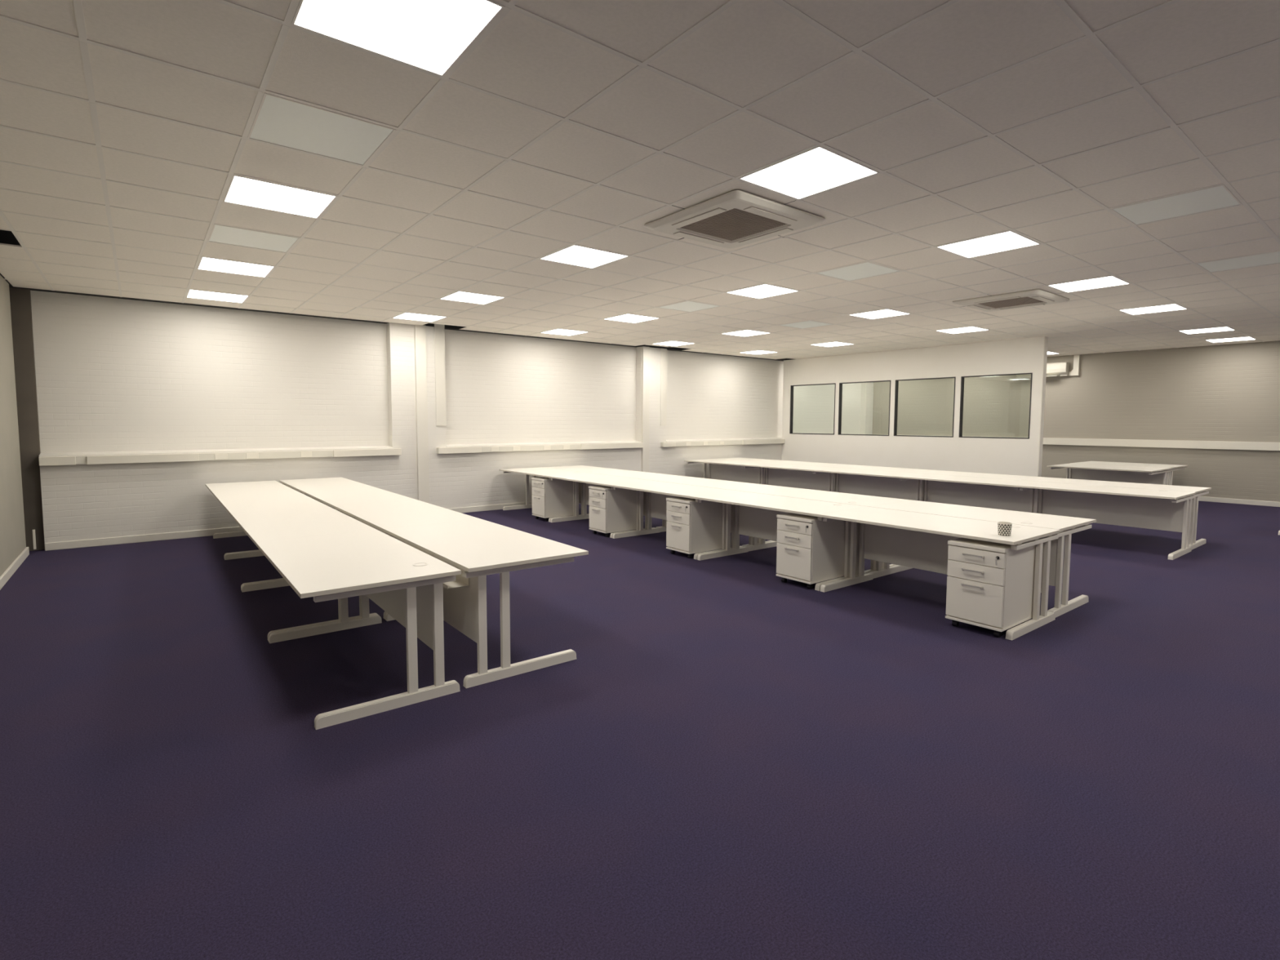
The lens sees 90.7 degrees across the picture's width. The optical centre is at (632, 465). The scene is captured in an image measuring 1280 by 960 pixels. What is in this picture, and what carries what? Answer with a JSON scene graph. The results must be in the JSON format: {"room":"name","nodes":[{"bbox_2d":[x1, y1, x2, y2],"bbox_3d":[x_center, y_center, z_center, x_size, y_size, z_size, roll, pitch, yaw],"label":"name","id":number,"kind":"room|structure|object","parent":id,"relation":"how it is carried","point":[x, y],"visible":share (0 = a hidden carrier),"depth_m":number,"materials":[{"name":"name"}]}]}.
{"room":"open-plan office","nodes":[
{"label":"open-plan office","id":0,"kind":"room"},
{"bbox_2d":[0,275,26,576],"bbox_3d":[-3.102,-0.277,2.019,0.300,3.261,12.220,-3,5,-38],"label":"wall","id":1,"kind":"structure","parent":0,"point":[12,530],"depth_m":6.43,"materials":[{"name":"grey paint"}]},
{"bbox_2d":[0,546,29,590],"bbox_3d":[-2.980,1.298,2.229,0.022,0.090,12.220,-3,5,-38],"label":"baseboard","id":2,"kind":"structure","parent":1,"relation":"attached to","point":[7,574],"depth_m":6.19,"materials":[{"name":"white"}]},
{"bbox_2d":[32,529,35,549],"bbox_3d":[-6.720,0.828,7.102,0.020,0.220,0.020,-3,5,-38],"label":"trim","id":3,"kind":"structure","parent":1,"relation":"attached to","point":[33,531],"depth_m":7.09,"materials":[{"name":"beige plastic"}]},
{"bbox_2d":[30,290,873,542],"bbox_3d":[-0.131,-0.861,12.501,17.015,2.969,0.362,-3,5,-38],"label":"wall","id":4,"kind":"structure","parent":0,"point":[114,376],"depth_m":9.16,"materials":[{"name":"white paint"}]},
{"bbox_2d":[8,287,44,551],"bbox_3d":[-7.012,-0.650,7.155,0.415,3.261,0.150,-3,5,-38],"label":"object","id":5,"kind":"structure","parent":4,"relation":"attached to","point":[20,299],"depth_m":7.18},
{"bbox_2d":[38,448,401,466],"bbox_3d":[-5.120,-0.131,8.388,4.030,0.099,0.092,-3,5,-38],"label":"cable trunking","id":6,"kind":"object","parent":4,"relation":"attached to","point":[125,459],"visible":1,"depth_m":8.09,"materials":[{"name":"white plastic"}]},
{"bbox_2d":[44,501,532,551],"bbox_3d":[-0.025,0.585,12.462,17.015,0.090,0.018,-3,5,-38],"label":"baseboard","id":7,"kind":"structure","parent":4,"relation":"attached to","point":[206,532],"depth_m":7.88,"materials":[{"name":"white"}]},
{"bbox_2d":[413,324,429,503],"bbox_3d":[-3.267,-0.681,9.820,0.165,2.969,0.050,-3,5,-38],"label":"trim","id":8,"kind":"structure","parent":4,"relation":"attached to","point":[420,331],"depth_m":9.79,"materials":[{"name":"white paint"}]},
{"bbox_2d":[434,324,446,426],"bbox_3d":[-3.029,-1.524,9.967,0.160,1.791,0.015,-3,5,-38],"label":"trim","id":9,"kind":"structure","parent":4,"relation":"attached to","point":[439,329],"depth_m":9.97,"materials":[{"name":"white"}]},
{"bbox_2d":[436,442,643,453],"bbox_3d":[-1.438,-0.323,11.247,4.140,0.099,0.092,-3,5,-38],"label":"cable trunking","id":10,"kind":"object","parent":4,"relation":"attached to","point":[636,445],"visible":1,"depth_m":11.02,"materials":[{"name":"white plastic"}]},
{"bbox_2d":[641,346,649,472],"bbox_3d":[0.263,-0.865,12.561,0.160,2.969,0.050,-3,5,-38],"label":"trim","id":11,"kind":"structure","parent":4,"relation":"attached to","point":[645,350],"depth_m":12.51,"materials":[{"name":"white paint"}]},
{"bbox_2d":[660,348,666,425],"bbox_3d":[0.640,-1.594,12.826,0.160,1.549,0.012,-3,5,-38],"label":"trim","id":12,"kind":"structure","parent":4,"relation":"attached to","point":[663,351],"depth_m":12.82,"materials":[{"name":"white paint"}]},
{"bbox_2d":[660,439,784,447],"bbox_3d":[2.113,-0.507,14.004,3.820,0.099,0.092,-3,5,-38],"label":"cable trunking","id":13,"kind":"object","parent":4,"relation":"attached to","point":[771,441],"visible":1,"depth_m":13.83,"materials":[{"name":"white plastic"}]},
{"bbox_2d":[0,501,1279,959],"bbox_3d":[3.653,1.036,7.563,17.850,0.100,13.100,-3,5,-38],"label":"floor","id":14,"kind":"structure","parent":0,"point":[732,760],"depth_m":2.77,"materials":[{"name":"purple carpet"}]},
{"bbox_2d":[204,480,297,557],"bbox_3d":[-4.629,0.607,7.657,0.787,0.695,1.599,-3,5,-37],"label":"desk","id":15,"kind":"object","parent":14,"relation":"on","point":[261,486],"visible":0.39,"depth_m":7.66,"materials":[{"name":"white laminate"}]},
{"bbox_2d":[215,491,327,590],"bbox_3d":[-3.660,0.699,6.388,0.787,0.695,1.599,-3,5,-37],"label":"desk","id":16,"kind":"object","parent":14,"relation":"on","point":[244,503],"visible":0.41,"depth_m":6.30,"materials":[{"name":"white laminate"}]},
{"bbox_2d":[231,506,377,640],"bbox_3d":[-2.690,0.792,5.118,0.787,0.695,1.599,-3,5,-37],"label":"desk","id":17,"kind":"object","parent":14,"relation":"on","point":[260,526],"visible":0.48,"depth_m":4.99,"materials":[{"name":"white laminate"}]},
{"bbox_2d":[279,477,371,497],"bbox_3d":[-3.979,0.573,8.173,0.789,0.695,1.599,-3,5,-37],"label":"desk","id":18,"kind":"object","parent":14,"relation":"on","point":[299,485],"visible":0.27,"depth_m":8.08,"materials":[{"name":"white laminate"}]},
{"bbox_2d":[255,529,461,729],"bbox_3d":[-1.721,0.882,3.849,0.787,0.698,1.599,-3,5,-37],"label":"desk","id":19,"kind":"object","parent":14,"relation":"on","point":[402,580],"visible":1,"depth_m":3.50,"materials":[{"name":"white laminate"}]},
{"bbox_2d":[302,486,414,513],"bbox_3d":[-3.010,0.665,6.903,0.789,0.695,1.599,-3,5,-37],"label":"desk","id":20,"kind":"object","parent":14,"relation":"on","point":[340,496],"visible":0.28,"depth_m":6.79,"materials":[{"name":"white laminate"}]},
{"bbox_2d":[333,499,480,619],"bbox_3d":[-2.058,0.758,5.620,0.832,0.695,1.599,-3,5,-37],"label":"desk","id":21,"kind":"object","parent":14,"relation":"on","point":[380,516],"visible":0.34,"depth_m":5.49,"materials":[{"name":"white laminate"}]},
{"bbox_2d":[383,519,588,688],"bbox_3d":[-1.088,0.850,4.351,0.832,0.695,1.599,-3,5,-37],"label":"desk","id":22,"kind":"object","parent":14,"relation":"on","point":[479,548],"visible":0.88,"depth_m":3.85,"materials":[{"name":"white laminate"}]},
{"bbox_2d":[396,537,469,589],"bbox_3d":[-1.409,0.606,4.176,0.130,0.115,1.340,-3,5,-37],"label":"cable tray","id":23,"kind":"object","parent":22,"relation":"on","point":[460,581],"depth_m":3.76,"materials":[{"name":"white paint"}]},
{"bbox_2d":[499,466,591,522],"bbox_3d":[-1.421,0.433,10.230,0.819,0.698,1.589,-3,5,-37],"label":"desk","id":24,"kind":"object","parent":14,"relation":"on","point":[539,472],"visible":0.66,"depth_m":10.15,"materials":[{"name":"white laminate"}]},
{"bbox_2d":[531,476,573,521],"bbox_3d":[-1.209,0.501,9.705,0.595,0.636,0.392,-3,5,-37],"label":"drawer pedestal","id":25,"kind":"object","parent":14,"relation":"on","point":[550,498],"visible":0.94,"depth_m":9.53,"materials":[{"name":"white metal"}]},
{"bbox_2d":[543,465,632,503],"bbox_3d":[-0.777,0.399,10.741,0.819,0.698,1.589,-3,5,-37],"label":"desk","id":26,"kind":"object","parent":14,"relation":"on","point":[584,468],"visible":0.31,"depth_m":10.69,"materials":[{"name":"white laminate"}]},
{"bbox_2d":[546,473,657,537],"bbox_3d":[-0.458,0.526,8.969,0.819,0.695,1.589,-3,5,-37],"label":"desk","id":27,"kind":"object","parent":14,"relation":"on","point":[588,480],"visible":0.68,"depth_m":9.02,"materials":[{"name":"white laminate"}]},
{"bbox_2d":[588,485,636,537],"bbox_3d":[-0.246,0.593,8.443,0.595,0.636,0.392,-3,5,-37],"label":"drawer pedestal","id":28,"kind":"object","parent":14,"relation":"on","point":[611,510],"visible":0.93,"depth_m":8.27,"materials":[{"name":"white metal"}]},
{"bbox_2d":[594,471,700,528],"bbox_3d":[0.186,0.492,9.480,0.819,0.695,1.589,-3,5,-37],"label":"desk","id":29,"kind":"object","parent":14,"relation":"on","point":[633,474],"visible":0.23,"depth_m":9.32,"materials":[{"name":"white laminate"}]},
{"bbox_2d":[608,480,745,559],"bbox_3d":[0.505,0.618,7.707,0.819,0.695,1.589,-3,5,-37],"label":"desk","id":30,"kind":"object","parent":14,"relation":"on","point":[658,491],"visible":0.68,"depth_m":7.90,"materials":[{"name":"white laminate"}]},
{"bbox_2d":[666,497,722,558],"bbox_3d":[0.717,0.684,7.181,0.595,0.636,0.392,-3,5,-37],"label":"drawer pedestal","id":31,"kind":"object","parent":14,"relation":"on","point":[692,526],"visible":0.91,"depth_m":7.01,"materials":[{"name":"white"}]},
{"bbox_2d":[657,477,787,546],"bbox_3d":[1.150,0.584,8.218,0.819,0.695,1.589,-3,5,-37],"label":"desk","id":32,"kind":"object","parent":14,"relation":"on","point":[707,482],"visible":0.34,"depth_m":8.12,"materials":[{"name":"white laminate"}]},
{"bbox_2d":[684,458,766,484],"bbox_3d":[1.899,0.261,12.808,0.844,0.698,1.589,-3,5,-37],"label":"desk","id":33,"kind":"object","parent":14,"relation":"on","point":[719,469],"visible":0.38,"depth_m":12.97,"materials":[{"name":"white laminate"}]},
{"bbox_2d":[716,457,791,462],"bbox_3d":[2.563,0.225,13.335,0.844,0.698,1.589,-3,5,-37],"label":"desk","id":34,"kind":"object","parent":14,"relation":"on","point":[764,460],"visible":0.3,"depth_m":13.31,"materials":[{"name":"white laminate"}]},
{"bbox_2d":[693,491,867,591],"bbox_3d":[1.469,0.708,6.445,0.819,0.698,1.589,-3,5,-37],"label":"desk","id":35,"kind":"object","parent":14,"relation":"on","point":[756,513],"visible":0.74,"depth_m":6.72,"materials":[{"name":"white laminate"}]},
{"bbox_2d":[741,462,836,492],"bbox_3d":[2.863,0.354,11.547,0.844,0.695,1.589,-3,5,-37],"label":"desk","id":36,"kind":"object","parent":14,"relation":"on","point":[797,476],"visible":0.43,"depth_m":11.67,"materials":[{"name":"white laminate"}]},
{"bbox_2d":[776,512,845,589],"bbox_3d":[1.681,0.776,5.919,0.595,0.636,0.392,-3,5,-37],"label":"drawer pedestal","id":37,"kind":"object","parent":14,"relation":"on","point":[810,550],"visible":0.97,"depth_m":5.75,"materials":[{"name":"white metal"}]},
{"bbox_2d":[776,461,866,467],"bbox_3d":[3.527,0.319,12.073,0.844,0.695,1.589,-3,5,-37],"label":"desk","id":38,"kind":"object","parent":14,"relation":"on","point":[800,463],"visible":0.07,"depth_m":12.07,"materials":[{"name":"white laminate"}]},
{"bbox_2d":[745,487,911,573],"bbox_3d":[2.113,0.674,6.956,0.819,0.698,1.589,-3,5,-37],"label":"desk","id":39,"kind":"object","parent":14,"relation":"on","point":[815,495],"visible":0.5,"depth_m":6.91,"materials":[{"name":"white laminate"}]},
{"bbox_2d":[810,467,928,501],"bbox_3d":[3.826,0.446,10.285,0.844,0.695,1.589,-3,5,-37],"label":"desk","id":40,"kind":"object","parent":14,"relation":"on","point":[889,484],"visible":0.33,"depth_m":10.39,"materials":[{"name":"white laminate"}]},
{"bbox_2d":[844,466,953,493],"bbox_3d":[4.490,0.410,10.812,0.844,0.695,1.589,-3,5,-37],"label":"desk","id":41,"kind":"object","parent":14,"relation":"on","point":[871,468],"visible":0.09,"depth_m":10.71,"materials":[{"name":"white laminate"}]},
{"bbox_2d":[817,506,1060,639],"bbox_3d":[2.432,0.800,5.184,0.819,0.698,1.589,-3,5,-37],"label":"desk","id":42,"kind":"object","parent":14,"relation":"on","point":[917,540],"visible":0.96,"depth_m":5.33,"materials":[{"name":"white laminate"}]},
{"bbox_2d":[997,521,1012,536],"bbox_3d":[2.670,0.454,4.530,0.092,0.092,0.090,-3,5,-38],"label":"patterned pot","id":43,"kind":"object","parent":42,"relation":"on","point":[1004,528],"visible":1,"depth_m":4.50,"materials":[{"name":"white"}]},
{"bbox_2d":[899,474,1041,512],"bbox_3d":[4.789,0.536,9.023,0.844,0.698,1.589,-3,5,-37],"label":"desk","id":44,"kind":"object","parent":14,"relation":"on","point":[983,492],"visible":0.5,"depth_m":9.13,"materials":[{"name":"white laminate"}]},
{"bbox_2d":[868,500,1096,617],"bbox_3d":[3.076,0.766,5.695,0.819,0.698,1.589,-3,5,-37],"label":"desk","id":45,"kind":"object","parent":14,"relation":"on","point":[1068,526],"visible":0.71,"depth_m":5.23,"materials":[{"name":"white laminate"}]},
{"bbox_2d":[945,537,1035,637],"bbox_3d":[2.644,0.868,4.658,0.595,0.636,0.392,-3,5,-37],"label":"drawer pedestal","id":46,"kind":"object","parent":14,"relation":"on","point":[990,585],"visible":0.95,"depth_m":4.49,"materials":[{"name":"white metal"}]},
{"bbox_2d":[928,471,1062,513],"bbox_3d":[5.453,0.500,9.550,0.844,0.698,1.589,-3,5,-37],"label":"desk","id":47,"kind":"object","parent":14,"relation":"on","point":[954,473],"visible":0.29,"depth_m":9.46,"materials":[{"name":"white laminate"}]},
{"bbox_2d":[1016,481,1195,559],"bbox_3d":[5.753,0.627,7.762,0.844,0.698,1.589,-3,5,-37],"label":"desk","id":48,"kind":"object","parent":14,"relation":"on","point":[1148,508],"visible":0.8,"depth_m":7.76,"materials":[{"name":"white laminate"}]},
{"bbox_2d":[1046,463,1171,484],"bbox_3d":[8.709,0.367,11.590,1.204,0.695,1.559,-3,5,-37],"label":"desk","id":49,"kind":"object","parent":14,"relation":"on","point":[1136,474],"visible":0.55,"depth_m":11.69,"materials":[{"name":"white laminate"}]},
{"bbox_2d":[1044,478,1211,549],"bbox_3d":[6.416,0.592,8.288,0.844,0.698,1.589,-3,5,-37],"label":"desk","id":50,"kind":"object","parent":14,"relation":"on","point":[1199,491],"visible":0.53,"depth_m":7.87,"materials":[{"name":"white laminate"}]},
{"bbox_2d":[1070,461,1187,484],"bbox_3d":[9.661,0.317,12.346,1.204,0.695,1.559,-3,5,-37],"label":"desk","id":51,"kind":"object","parent":14,"relation":"on","point":[1175,467],"visible":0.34,"depth_m":12.11,"materials":[{"name":"white laminate"}]},
{"bbox_2d":[0,0,1279,360],"bbox_3d":[4.175,-2.102,6.722,17.800,0.360,14.705,-3,5,-38],"label":"ceiling","id":52,"kind":"structure","parent":0,"point":[126,126],"depth_m":3.52,"materials":[{"name":"tile"}]},
{"bbox_2d":[186,289,248,302],"bbox_3d":[-4.905,-2.005,7.471,0.576,0.014,0.576,-3,5,-38],"label":"recessed light","id":53,"kind":"object","parent":52,"relation":"in","point":[195,294],"visible":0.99,"depth_m":7.48,"materials":[{"name":"white plastic"}]},
{"bbox_2d":[196,257,275,277],"bbox_3d":[-3.799,-1.902,6.054,0.576,0.014,0.576,-3,5,-38],"label":"recessed light","id":54,"kind":"object","parent":52,"relation":"in","point":[206,263],"visible":1,"depth_m":6.04,"materials":[{"name":"white plastic"}]},
{"bbox_2d":[207,223,300,253],"bbox_3d":[-3.062,-1.833,5.109,0.576,0.014,0.576,-3,5,-38],"label":"ceiling panel","id":55,"kind":"object","parent":52,"relation":"attached to","point":[224,234],"visible":1,"depth_m":5.09,"materials":[{"name":"white"}]},
{"bbox_2d":[222,174,337,218],"bbox_3d":[-2.325,-1.765,4.165,0.576,0.014,0.576,-3,5,-38],"label":"recessed light","id":56,"kind":"object","parent":52,"relation":"in","point":[245,191],"visible":1,"depth_m":4.15,"materials":[{"name":"white plastic"}]},
{"bbox_2d":[247,93,395,166],"bbox_3d":[-1.588,-1.696,3.220,0.576,0.014,0.576,-3,5,-38],"label":"ceiling panel","id":57,"kind":"object","parent":52,"relation":"attached to","point":[278,121],"visible":1,"depth_m":3.19,"materials":[{"name":"white"}]},
{"bbox_2d":[291,0,505,76],"bbox_3d":[-0.851,-1.627,2.276,0.576,0.014,0.576,-3,5,-38],"label":"recessed light","id":58,"kind":"object","parent":52,"relation":"in","point":[431,36],"visible":1,"depth_m":2.33,"materials":[{"name":"white plastic"}]},
{"bbox_2d":[391,312,446,321],"bbox_3d":[-3.010,-2.103,8.941,0.576,0.014,0.576,-3,5,-38],"label":"recessed light","id":59,"kind":"object","parent":52,"relation":"in","point":[409,316],"visible":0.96,"depth_m":8.93,"materials":[{"name":"white plastic"}]},
{"bbox_2d":[440,291,505,304],"bbox_3d":[-1.905,-2.001,7.525,0.576,0.014,0.576,-3,5,-38],"label":"recessed light","id":60,"kind":"object","parent":52,"relation":"in","point":[461,296],"visible":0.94,"depth_m":7.54,"materials":[{"name":"white plastic"}]},
{"bbox_2d":[540,328,586,335],"bbox_3d":[-1.117,-2.202,10.412,0.576,0.014,0.576,-3,5,-38],"label":"recessed light","id":61,"kind":"object","parent":52,"relation":"in","point":[557,331],"visible":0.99,"depth_m":10.45,"materials":[{"name":"white plastic"}]},
{"bbox_2d":[540,244,628,268],"bbox_3d":[-0.431,-1.863,5.636,0.576,0.014,0.576,-3,5,-38],"label":"recessed light","id":62,"kind":"object","parent":52,"relation":"in","point":[574,255],"visible":1,"depth_m":5.62,"materials":[{"name":"white plastic"}]},
{"bbox_2d":[604,313,658,323],"bbox_3d":[-0.011,-2.099,8.995,0.576,0.014,0.576,-3,5,-38],"label":"recessed light","id":63,"kind":"object","parent":52,"relation":"in","point":[633,318],"visible":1,"depth_m":9.01,"materials":[{"name":"white plastic"}]},
{"bbox_2d":[652,341,693,346],"bbox_3d":[0.778,-2.300,11.883,0.576,0.014,0.576,-3,5,-38],"label":"recessed light","id":64,"kind":"object","parent":52,"relation":"in","point":[668,343],"visible":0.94,"depth_m":11.88,"materials":[{"name":"white plastic"}]},
{"bbox_2d":[657,300,719,312],"bbox_3d":[0.726,-2.030,8.051,0.576,0.014,0.576,-3,5,-38],"label":"ceiling panel","id":65,"kind":"object","parent":52,"relation":"attached to","point":[686,306],"visible":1,"depth_m":8.04,"materials":[{"name":"white"}]},
{"bbox_2d":[644,189,825,248],"bbox_3d":[0.739,-1.762,4.625,0.952,0.043,0.952,-3,5,-38],"label":"air conditioner","id":66,"kind":"object","parent":52,"relation":"attached to","point":[735,218],"depth_m":4.51,"materials":[{"name":"beige plastic"}]},
{"bbox_2d":[680,208,787,240],"bbox_3d":[0.739,-1.761,4.625,0.562,0.009,0.562,-3,5,-38],"label":"ceiling vent","id":67,"kind":"object","parent":66,"relation":"in","point":[734,224],"depth_m":4.64,"materials":[{"name":"beige plastic"}]},
{"bbox_2d":[722,329,768,336],"bbox_3d":[1.883,-2.197,10.466,0.576,0.014,0.576,-3,5,-38],"label":"recessed light","id":68,"kind":"object","parent":52,"relation":"in","point":[746,332],"visible":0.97,"depth_m":10.48,"materials":[{"name":"white plastic"}]},
{"bbox_2d":[742,350,777,354],"bbox_3d":[2.672,-2.399,13.353,0.576,0.014,0.576,-3,5,-38],"label":"recessed light","id":69,"kind":"object","parent":52,"relation":"in","point":[758,352],"visible":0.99,"depth_m":13.33,"materials":[{"name":"white plastic"}]},
{"bbox_2d":[725,284,799,298],"bbox_3d":[1.463,-1.962,7.106,0.576,0.014,0.576,-3,5,-38],"label":"recessed light","id":70,"kind":"object","parent":52,"relation":"in","point":[764,291],"visible":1,"depth_m":7.11,"materials":[{"name":"white plastic"}]},
{"bbox_2d":[778,320,833,328],"bbox_3d":[2.620,-2.129,9.521,0.576,0.014,0.576,-3,5,-38],"label":"ceiling panel","id":71,"kind":"object","parent":52,"relation":"attached to","point":[807,324],"visible":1,"depth_m":9.50,"materials":[{"name":"white"}]},
{"bbox_2d":[738,146,879,199],"bbox_3d":[1.043,-1.726,3.746,0.576,0.014,0.576,-3,5,-38],"label":"recessed light","id":72,"kind":"object","parent":52,"relation":"in","point":[817,170],"visible":1,"depth_m":3.73,"materials":[{"name":"white plastic"}]},
{"bbox_2d":[810,342,853,346],"bbox_3d":[3.777,-2.296,11.937,0.576,0.014,0.576,-3,5,-38],"label":"recessed light","id":73,"kind":"object","parent":52,"relation":"in","point":[831,344],"visible":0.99,"depth_m":11.89,"materials":[{"name":"white plastic"}]},
{"bbox_2d":[815,262,900,281],"bbox_3d":[2.200,-1.893,6.162,0.576,0.014,0.576,-3,5,-38],"label":"ceiling panel","id":74,"kind":"object","parent":52,"relation":"attached to","point":[866,269],"visible":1,"depth_m":6.16,"materials":[{"name":"white"}]},
{"bbox_2d":[849,309,911,319],"bbox_3d":[3.357,-2.060,8.577,0.576,0.014,0.576,-3,5,-38],"label":"recessed light","id":75,"kind":"object","parent":52,"relation":"in","point":[884,313],"visible":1,"depth_m":8.55,"materials":[{"name":"white plastic"}]},
{"bbox_2d":[936,326,987,333],"bbox_3d":[5.251,-2.158,10.047,0.576,0.014,0.576,-3,5,-38],"label":"recessed light","id":76,"kind":"object","parent":52,"relation":"in","point":[970,329],"visible":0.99,"depth_m":10.04,"materials":[{"name":"white plastic"}]},
{"bbox_2d":[936,231,1040,257],"bbox_3d":[2.937,-1.824,5.217,0.576,0.014,0.576,-3,5,-38],"label":"recessed light","id":77,"kind":"object","parent":52,"relation":"in","point":[1009,240],"visible":1,"depth_m":5.21,"materials":[{"name":"white plastic"}]},
{"bbox_2d":[952,288,1069,311],"bbox_3d":[4.527,-1.959,7.566,0.952,0.043,0.952,-3,5,-38],"label":"air conditioner","id":78,"kind":"object","parent":52,"relation":"attached to","point":[1035,297],"depth_m":7.45,"materials":[{"name":"beige plastic"}]},
{"bbox_2d":[978,297,1044,308],"bbox_3d":[4.527,-1.958,7.566,0.562,0.009,0.562,-3,5,-38],"label":"ceiling vent","id":79,"kind":"object","parent":78,"relation":"in","point":[1022,301],"depth_m":7.61,"materials":[{"name":"beige plastic"}]},
{"bbox_2d":[1047,351,1057,354],"bbox_3d":[8.671,-2.389,13.461,0.576,0.014,0.576,-3,5,-38],"label":"recessed light","id":80,"kind":"object","parent":52,"relation":"in","point":[1048,353],"visible":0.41,"depth_m":13.32,"materials":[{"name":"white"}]},
{"bbox_2d":[1048,275,1130,292],"bbox_3d":[4.831,-1.923,6.688,0.576,0.014,0.576,-3,5,-38],"label":"recessed light","id":81,"kind":"object","parent":52,"relation":"in","point":[1110,281],"visible":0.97,"depth_m":6.69,"materials":[{"name":"white plastic"}]},
{"bbox_2d":[1119,303,1187,315],"bbox_3d":[6.725,-2.021,8.159,0.576,0.014,0.576,-3,5,-38],"label":"recessed light","id":82,"kind":"object","parent":52,"relation":"in","point":[1173,307],"visible":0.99,"depth_m":8.18,"materials":[{"name":"white plastic"}]},
{"bbox_2d":[1110,184,1242,225],"bbox_3d":[3.674,-1.756,4.273,0.576,0.014,0.576,-3,5,-38],"label":"ceiling panel","id":83,"kind":"object","parent":52,"relation":"attached to","point":[1216,197],"visible":1,"depth_m":4.26,"materials":[{"name":"white"}]},
{"bbox_2d":[1178,326,1235,333],"bbox_3d":[9.093,-2.144,9.997,0.576,0.014,0.576,-3,5,-38],"label":"recessed light","id":84,"kind":"object","parent":52,"relation":"in","point":[1225,328],"visible":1,"depth_m":9.97,"materials":[{"name":"white plastic"}]},
{"bbox_2d":[1205,336,1255,342],"bbox_3d":[10.513,-2.218,11.100,0.576,0.014,0.576,-3,5,-38],"label":"recessed light","id":85,"kind":"object","parent":52,"relation":"in","point":[1249,338],"visible":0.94,"depth_m":11.14,"materials":[{"name":"white plastic"}]},
{"bbox_2d":[1195,251,1279,272],"bbox_3d":[5.568,-1.854,5.743,0.576,0.014,0.576,-3,5,-38],"label":"ceiling panel","id":86,"kind":"object","parent":52,"relation":"attached to","point":[1271,258],"visible":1,"depth_m":5.75,"materials":[{"name":"white"}]},
{"bbox_2d":[781,336,1044,476],"bbox_3d":[5.353,-0.881,13.054,0.120,2.961,5.525,-3,5,-38],"label":"wall partition","id":87,"kind":"structure","parent":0,"point":[1009,456],"depth_m":12.44,"materials":[{"name":"white paint"}]},
{"bbox_2d":[789,382,835,434],"bbox_3d":[4.161,-1.296,14.532,0.096,1.140,1.225,-3,5,-38],"label":"window","id":88,"kind":"structure","parent":87,"relation":"in","point":[791,386],"depth_m":14.96,"materials":[{"name":"grey"}]},
{"bbox_2d":[838,380,890,435],"bbox_3d":[4.967,-1.221,13.499,0.096,1.140,1.210,-3,5,-38],"label":"window","id":89,"kind":"structure","parent":87,"relation":"in","point":[840,384],"depth_m":13.91,"materials":[{"name":"grey"}]},
{"bbox_2d":[893,377,955,437],"bbox_3d":[5.770,-1.146,12.470,0.096,1.140,1.205,-3,5,-38],"label":"window","id":90,"kind":"structure","parent":87,"relation":"in","point":[896,388],"depth_m":12.87,"materials":[{"name":"grey"}]},
{"bbox_2d":[959,373,1032,439],"bbox_3d":[6.572,-1.071,11.442,0.096,1.140,1.198,-3,5,-38],"label":"window","id":91,"kind":"structure","parent":87,"relation":"in","point":[962,397],"depth_m":11.71,"materials":[{"name":"grey"}]},
{"bbox_2d":[1037,336,1048,476],"bbox_3d":[7.054,-0.722,10.875,0.132,2.959,0.012,-3,5,-38],"label":"trim","id":92,"kind":"structure","parent":87,"relation":"attached to","point":[1046,339],"depth_m":10.84,"materials":[{"name":"white paint"}]},
{"bbox_2d":[871,341,1279,502],"bbox_3d":[10.482,-1.004,12.870,0.200,3.261,12.700,-3,5,-38],"label":"wall","id":93,"kind":"structure","parent":0,"point":[1225,393],"depth_m":12.80,"materials":[{"name":"beige paint"}]},
{"bbox_2d":[1015,361,1070,377],"bbox_3d":[9.161,-2.132,14.133,0.245,0.295,1.000,-3,5,-38],"label":"air conditioner","id":94,"kind":"object","parent":93,"relation":"attached to","point":[1054,369],"visible":0.64,"depth_m":13.85,"materials":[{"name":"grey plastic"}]},
{"bbox_2d":[1020,373,1067,377],"bbox_3d":[9.210,-2.007,14.180,0.120,0.030,1.000,-3,5,-38],"label":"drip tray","id":95,"kind":"object","parent":94,"relation":"on","point":[1059,375],"depth_m":14.00,"materials":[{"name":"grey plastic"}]},
{"bbox_2d":[1067,355,1080,375],"bbox_3d":[9.596,-2.176,13.713,0.070,0.435,0.190,-3,5,-38],"label":"pipe cover","id":96,"kind":"object","parent":93,"relation":"attached to","point":[1076,371],"visible":1,"depth_m":13.66,"materials":[{"name":"beige plastic"}]},
{"bbox_2d":[877,434,1279,450],"bbox_3d":[10.469,-0.445,12.710,0.061,0.152,12.360,-3,5,-38],"label":"cable trunking","id":97,"kind":"object","parent":93,"relation":"attached to","point":[1257,446],"visible":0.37,"depth_m":12.53,"materials":[{"name":"white plastic"}]},
{"bbox_2d":[1198,496,1279,506],"bbox_3d":[10.489,0.591,12.788,0.020,0.090,12.380,-3,5,-38],"label":"baseboard","id":98,"kind":"structure","parent":93,"relation":"attached to","point":[1273,504],"depth_m":11.74,"materials":[{"name":"white paint"}]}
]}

